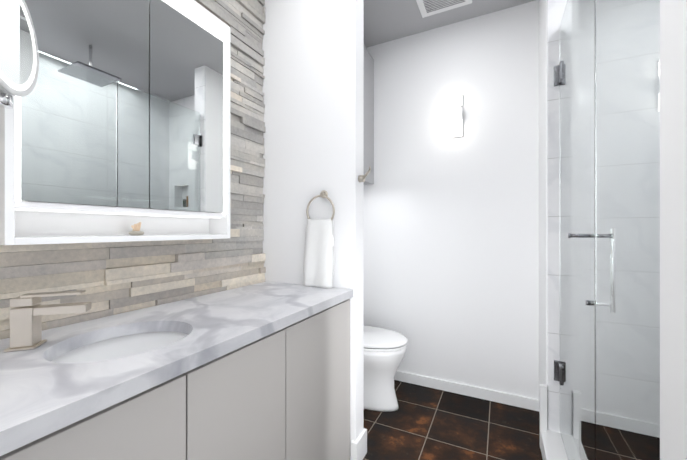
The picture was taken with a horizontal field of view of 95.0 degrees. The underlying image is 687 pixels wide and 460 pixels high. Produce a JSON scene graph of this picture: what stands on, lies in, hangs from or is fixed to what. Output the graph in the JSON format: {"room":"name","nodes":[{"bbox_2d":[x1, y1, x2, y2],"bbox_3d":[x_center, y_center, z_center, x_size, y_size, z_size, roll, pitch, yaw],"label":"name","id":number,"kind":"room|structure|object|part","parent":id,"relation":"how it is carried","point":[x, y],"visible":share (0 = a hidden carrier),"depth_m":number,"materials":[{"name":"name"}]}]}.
{"room":"bathroom","nodes":[
{"label":"bathroom","id":0,"kind":"room"},
{"bbox_2d":[262,0,363,459],"bbox_3d":[-0.183,-0.160,1.710,0.590,2.620,0.100,0,0,27],"label":"wall","id":1,"kind":"structure","parent":0,"point":[313,87],"depth_m":1.63,"materials":[{"name":"white paint"}]},
{"bbox_2d":[303,190,334,287],"bbox_3d":[-0.125,0.043,1.599,0.182,0.490,0.043,0,0,27],"label":"towel ring","id":2,"kind":"object","parent":1,"relation":"attached to","point":[318,267],"visible":0.98,"depth_m":1.58,"materials":[{"name":"white fabric"}]},
{"bbox_2d":[303,219,333,287],"bbox_3d":[-0.128,0.116,1.598,0.180,0.342,0.039,0,0,27],"label":"towel","id":3,"kind":"object","parent":2,"relation":"hanging from","point":[318,265],"depth_m":1.58,"materials":[{"name":"white fabric"}]},
{"bbox_2d":[351,430,365,459],"bbox_3d":[0.075,1.090,1.573,0.034,0.120,0.114,0,0,27],"label":"baseboard","id":4,"kind":"structure","parent":1,"relation":"attached to","point":[361,440],"depth_m":1.54,"materials":[{"name":"white"}]},
{"bbox_2d":[358,167,370,181],"bbox_3d":[0.106,-0.275,1.559,0.060,0.074,0.034,0,0,27],"label":"robe hook","id":5,"kind":"object","parent":1,"relation":"attached to","point":[361,178],"visible":1,"depth_m":1.55,"materials":[{"name":"silver metal"}]},
{"bbox_2d":[364,0,534,46],"bbox_3d":[0.206,-1.510,0.352,2.740,0.080,4.130,0,0,27],"label":"ceiling","id":6,"kind":"structure","parent":0,"point":[387,20],"depth_m":2.17,"materials":[{"name":"grey paint"}]},
{"bbox_2d":[416,0,471,17],"bbox_3d":[0.615,-1.463,1.954,0.320,0.013,0.320,0,0,27],"label":"ceiling vent","id":7,"kind":"object","parent":6,"relation":"in","point":[429,7],"visible":1,"depth_m":2.04,"materials":[{"name":"white plastic"}]},
{"bbox_2d":[364,0,538,398],"bbox_3d":[0.688,-0.160,2.353,1.575,2.620,0.120,0,0,27],"label":"wall","id":8,"kind":"structure","parent":0,"point":[451,259],"depth_m":2.21,"materials":[{"name":"white paint"}]},
{"bbox_2d":[447,94,463,137],"bbox_3d":[0.775,-0.800,2.199,0.112,0.290,0.076,0,0,27],"label":"lamp","id":9,"kind":"object","parent":8,"relation":"attached to","point":[455,115],"visible":0.98,"depth_m":2.17,"materials":[{"name":"white glass"}]},
{"bbox_2d":[394,370,538,410],"bbox_3d":[0.598,1.115,2.322,1.440,0.070,0.014,0,0,27],"label":"baseboard","id":10,"kind":"structure","parent":8,"relation":"attached to","point":[488,394],"depth_m":2.17,"materials":[{"name":"white wood"}]},
{"bbox_2d":[363,380,542,459],"bbox_3d":[0.206,1.180,0.352,2.740,0.060,4.130,0,0,27],"label":"floor","id":11,"kind":"structure","parent":0,"point":[424,423],"depth_m":1.81,"materials":[{"name":"tile"}]},
{"bbox_2d":[0,369,195,459],"bbox_3d":[-0.686,0.741,0.685,0.525,0.817,0.381,0,0,27],"label":"base cabinet","id":12,"kind":"object","parent":11,"relation":"on","point":[158,424],"depth_m":0.64,"materials":[{"name":"grey wood"}]},
{"bbox_3d":[-0.459,0.742,0.571,0.017,0.807,0.376,0,0,27],"label":"door","id":13,"kind":"part","parent":12,"relation":"part of","materials":[{"name":"grey laminate"}]},
{"bbox_2d":[196,325,291,459],"bbox_3d":[-0.516,0.741,1.025,0.525,0.817,0.380,0,0,27],"label":"base cabinet","id":14,"kind":"object","parent":11,"relation":"on","point":[259,371],"depth_m":0.92,"materials":[{"name":"grey wood"}]},
{"bbox_2d":[0,281,352,456],"bbox_3d":[-0.719,0.307,0.603,0.540,0.035,2.352,0,0,27],"label":"countertop","id":15,"kind":"structure","parent":14,"relation":"on","point":[39,398],"depth_m":0.73,"materials":[{"name":"white stone"}]},
{"bbox_2d":[0,290,90,352],"bbox_3d":[-0.746,0.225,0.796,0.138,0.130,0.145,0,0,27],"label":"faucet","id":16,"kind":"object","parent":15,"relation":"on","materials":[{"name":"silver metal"}]},
{"bbox_2d":[32,321,203,372],"bbox_3d":[-0.581,0.394,0.846,0.364,0.163,0.395,0,0,27],"label":"sink","id":17,"kind":"object","parent":15,"relation":"in","point":[91,353],"depth_m":0.94,"materials":[{"name":"white ceramic"}]},
{"bbox_3d":[-0.289,0.742,0.911,0.017,0.807,0.376,0,0,27],"label":"door","id":18,"kind":"part","parent":14,"relation":"part of","materials":[{"name":"grey laminate"}]},
{"bbox_2d":[292,301,349,459],"bbox_3d":[-0.316,0.741,1.427,0.525,0.817,0.518,0,0,27],"label":"base cabinet","id":19,"kind":"object","parent":11,"relation":"on","point":[321,343],"depth_m":1.30,"materials":[{"name":"grey wood"}]},
{"bbox_3d":[-0.089,0.742,1.313,0.017,0.807,0.515,0,0,27],"label":"door","id":20,"kind":"part","parent":19,"relation":"part of","materials":[{"name":"grey laminate"}]},
{"bbox_2d":[364,326,407,411],"bbox_3d":[0.088,0.750,2.135,0.684,0.800,0.480,0,0,27],"label":"toilet","id":21,"kind":"object","parent":11,"relation":"on","point":[384,351],"visible":0.33,"depth_m":2.01,"materials":[{"name":"white ceramic"}]},
{"bbox_3d":[0.184,0.738,2.112,0.487,0.018,0.376,0,0,27],"label":"seat","id":22,"kind":"part","parent":21,"relation":"part of","materials":[{"name":"white ceramic"}]},
{"bbox_3d":[0.185,0.715,2.112,0.490,0.021,0.380,0,0,27],"label":"lid","id":23,"kind":"part","parent":21,"relation":"part of","materials":[{"name":"white ceramic"}]},
{"bbox_2d":[541,429,567,459],"bbox_3d":[0.820,1.100,1.054,0.150,0.100,1.322,0,0,27],"label":"sill","id":24,"kind":"structure","parent":11,"relation":"on","point":[552,446],"depth_m":1.53,"materials":[{"name":"white"}]},
{"bbox_2d":[554,0,659,459],"bbox_3d":[0.834,-0.001,1.042,0.138,2.099,1.310,0,0,27],"label":"shower door","id":25,"kind":"structure","parent":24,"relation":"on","point":[607,81],"depth_m":0.88,"materials":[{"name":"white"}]},
{"bbox_3d":[1.122,-0.800,1.626,0.060,0.104,0.008,0,0,27],"label":"hinge plate","id":26,"kind":"part","parent":25,"relation":"part of","materials":[{"name":"silver metal"}]},
{"bbox_3d":[1.122,0.730,1.626,0.060,0.104,0.008,0,0,27],"label":"hinge plate","id":27,"kind":"part","parent":25,"relation":"part of","materials":[{"name":"silver metal"}]},
{"bbox_3d":[0.970,-0.006,1.321,0.010,2.088,0.679,0,0,27],"label":"door","id":28,"kind":"part","parent":25,"relation":"part of","materials":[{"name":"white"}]},
{"bbox_2d":[539,0,547,428],"bbox_3d":[1.221,-0.160,1.807,0.135,2.620,0.380,0,0,27],"label":"wall column","id":29,"kind":"structure","parent":0,"point":[543,375],"depth_m":1.79,"materials":[{"name":"white paint"}]},
{"bbox_2d":[540,384,546,448],"bbox_3d":[1.054,0.985,1.660,0.032,0.330,0.028,0,0,27],"label":"strip","id":30,"kind":"object","parent":29,"relation":"attached to","point":[543,407],"visible":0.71,"depth_m":1.65,"materials":[{"name":"white"}]},
{"bbox_2d":[547,0,566,432],"bbox_3d":[1.135,-0.210,1.631,0.131,2.520,0.012,0,0,27],"label":"trim","id":31,"kind":"structure","parent":29,"relation":"attached to","point":[555,10],"depth_m":1.64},
{"bbox_2d":[660,0,686,459],"bbox_3d":[0.052,-0.161,-0.535,0.135,2.620,2.204,0,0,27],"label":"wall","id":32,"kind":"structure","parent":0,"point":[673,229],"depth_m":0.44,"materials":[{"name":"white paint"}]},
{"bbox_3d":[-0.966,-0.160,0.937,0.120,2.620,4.130,0,0,27],"label":"wall","id":33,"kind":"structure","parent":0,"visible":0},
{"bbox_2d":[0,0,265,339],"bbox_3d":[-1.003,-0.550,0.690,0.033,1.838,2.454,0,0,27],"label":"cladding","id":34,"kind":"object","parent":33,"relation":"attached to","point":[112,278],"visible":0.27,"depth_m":1.35,"materials":[{"name":"beige stone"}]},
{"bbox_2d":[0,0,38,108],"bbox_3d":[-0.823,-0.381,0.585,0.378,0.282,0.388,0,0,27],"label":"magnifying mirror","id":35,"kind":"object","parent":34,"relation":"attached to","point":[19,61],"visible":1,"depth_m":0.67,"materials":[{"name":"white metal"}]},
{"bbox_3d":[-0.685,-0.402,0.646,0.147,0.192,0.123,0,0,27],"label":"glass","id":36,"kind":"part","parent":35,"relation":"part of","materials":[{"name":"silver metal"}]},
{"bbox_2d":[0,0,229,244],"bbox_3d":[-0.709,-0.427,1.097,0.123,0.927,0.705,0,0,27],"label":"upper cabinet","id":37,"kind":"object","parent":34,"relation":"attached to","point":[115,125],"visible":0.96,"depth_m":1.00,"materials":[{"name":"white"}]},
{"bbox_3d":[-0.736,-0.444,0.930,0.006,0.739,0.320,0,0,27],"label":"glass door","id":38,"kind":"part","parent":37,"relation":"part of","materials":[{"name":"silver metal"}]},
{"bbox_2d":[15,208,220,217],"bbox_3d":[-0.709,-0.053,1.097,0.063,0.003,0.649,0,0,27],"label":"shelf","id":39,"kind":"object","parent":37,"relation":"attached to","point":[16,209],"depth_m":0.99,"materials":[{"name":"white wood"}]},
{"bbox_3d":[-0.592,-0.444,1.219,0.006,0.739,0.320,0,0,27],"label":"glass door","id":40,"kind":"part","parent":37,"relation":"part of","materials":[{"name":"silver metal"}]},
{"bbox_2d":[364,44,373,184],"bbox_3d":[-0.089,-0.916,2.197,0.317,1.103,0.848,0,0,27],"label":"upper cabinet","id":41,"kind":"object","parent":33,"relation":"attached to","point":[368,111],"visible":0.17,"depth_m":2.42,"materials":[{"name":"grey laminate"}]}
]}

